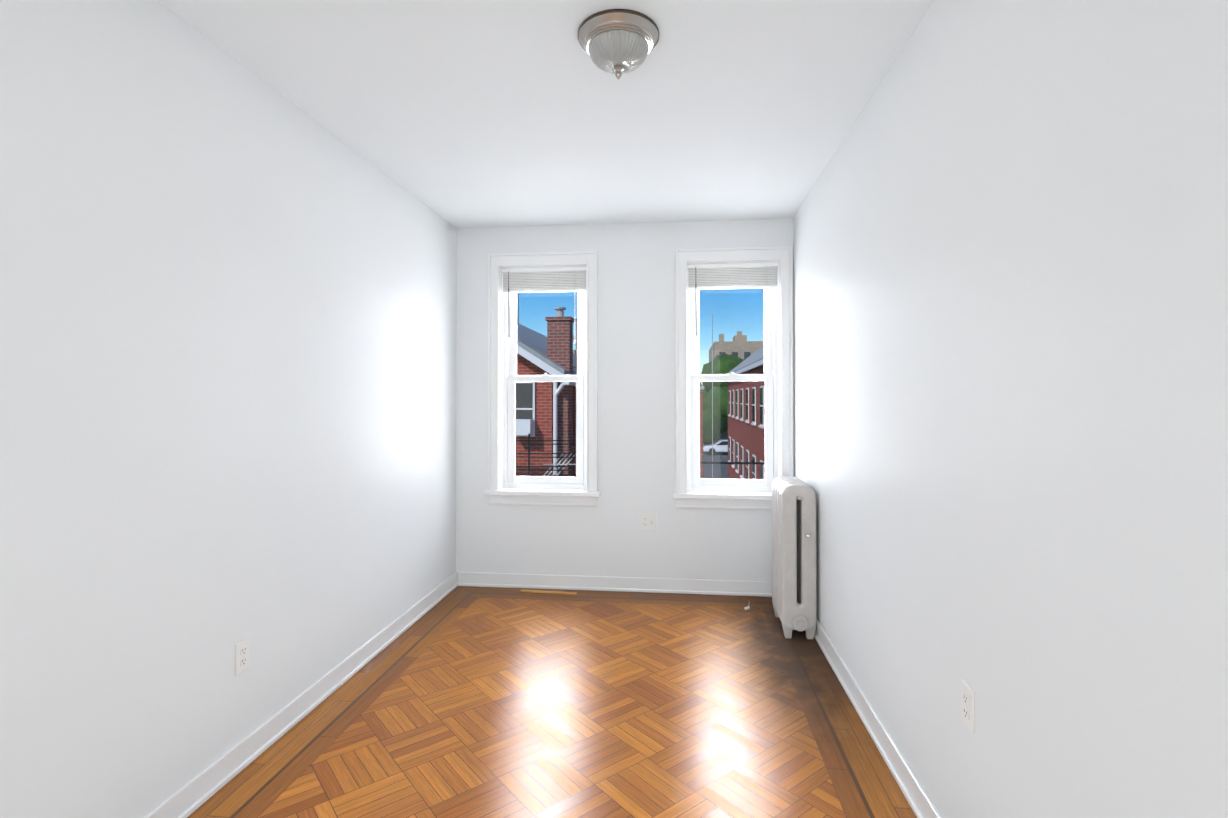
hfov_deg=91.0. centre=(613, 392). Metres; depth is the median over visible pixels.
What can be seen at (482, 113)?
ceiling
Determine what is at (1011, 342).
wall
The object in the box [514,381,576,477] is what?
bead
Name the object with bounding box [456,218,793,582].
wall
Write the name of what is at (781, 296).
window frame
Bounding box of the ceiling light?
[578,9,658,79]
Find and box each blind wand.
[508,271,509,336]
[695,284,696,334]
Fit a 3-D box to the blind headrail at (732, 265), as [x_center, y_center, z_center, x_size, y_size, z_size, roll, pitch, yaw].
[0.834,-0.891,4.238,0.624,0.027,0.044,0,0,6]
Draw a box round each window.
[487,251,597,505]
[676,246,792,509]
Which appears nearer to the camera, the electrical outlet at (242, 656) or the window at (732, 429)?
the electrical outlet at (242, 656)
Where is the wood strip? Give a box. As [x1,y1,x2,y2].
[520,589,576,594]
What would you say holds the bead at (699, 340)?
attached to the window at (732, 429)
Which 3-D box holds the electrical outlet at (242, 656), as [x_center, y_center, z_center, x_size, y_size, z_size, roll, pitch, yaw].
[-1.374,0.977,2.235,0.009,0.115,0.070,0,0,6]
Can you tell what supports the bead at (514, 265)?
attached to the window at (545, 428)
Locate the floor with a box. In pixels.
[187,586,916,817]
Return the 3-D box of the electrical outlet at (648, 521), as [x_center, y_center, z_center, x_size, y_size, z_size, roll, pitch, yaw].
[0.242,0.907,4.242,0.116,0.115,0.009,0,0,6]
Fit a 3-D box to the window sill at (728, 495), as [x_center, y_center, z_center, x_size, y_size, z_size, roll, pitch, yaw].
[0.830,0.716,4.192,0.840,0.035,0.137,0,0,6]
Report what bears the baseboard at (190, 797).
attached to the wall at (228, 316)
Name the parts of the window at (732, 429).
right window apron, sash glass, right window sash, right window sash, sash glass, right window blind bottom rail, right window casing backband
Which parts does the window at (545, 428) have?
left window apron, left window casing backband, left window blind bottom rail, frame, left window sash, sash glass, left window sash, sash glass, blind cord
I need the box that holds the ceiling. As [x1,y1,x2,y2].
[158,0,932,227]
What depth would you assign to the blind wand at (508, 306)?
4.38 m
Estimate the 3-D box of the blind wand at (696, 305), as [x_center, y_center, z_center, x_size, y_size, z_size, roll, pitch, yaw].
[0.577,-0.641,4.236,0.012,0.480,0.010,0,0,6]
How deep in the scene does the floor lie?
2.51 m
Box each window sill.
[483,488,600,496]
[673,491,771,499]
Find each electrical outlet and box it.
[235,637,249,675]
[640,513,656,529]
[961,680,974,733]
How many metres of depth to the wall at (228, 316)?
1.98 m
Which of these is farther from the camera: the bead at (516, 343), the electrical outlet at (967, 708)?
the bead at (516, 343)
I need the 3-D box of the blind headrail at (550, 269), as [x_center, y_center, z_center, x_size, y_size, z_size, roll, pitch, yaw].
[-0.507,-0.890,4.381,0.624,0.027,0.044,0,0,6]
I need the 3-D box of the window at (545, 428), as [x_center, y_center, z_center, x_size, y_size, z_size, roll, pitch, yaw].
[-0.495,-0.099,4.483,0.798,1.809,0.361,0,0,6]
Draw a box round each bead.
[497,263,587,490]
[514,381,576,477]
[515,292,577,375]
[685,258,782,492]
[698,288,764,374]
[699,380,765,480]
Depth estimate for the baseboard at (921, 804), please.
2.33 m
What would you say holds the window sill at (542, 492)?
attached to the wall at (606, 536)
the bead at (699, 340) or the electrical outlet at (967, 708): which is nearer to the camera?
the electrical outlet at (967, 708)
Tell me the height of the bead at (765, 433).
0.709 m
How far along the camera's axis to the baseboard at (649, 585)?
4.25 m
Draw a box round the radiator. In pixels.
[772,477,816,638]
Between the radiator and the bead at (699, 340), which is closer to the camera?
the radiator
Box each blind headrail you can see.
[502,267,585,272]
[688,262,778,268]
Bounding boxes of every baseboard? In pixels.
[143,572,457,817]
[458,572,771,596]
[814,619,941,817]
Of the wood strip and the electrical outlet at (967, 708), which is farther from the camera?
the wood strip
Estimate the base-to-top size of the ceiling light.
0.154 m
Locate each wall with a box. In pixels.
[0,0,456,817]
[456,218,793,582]
[793,0,1227,817]

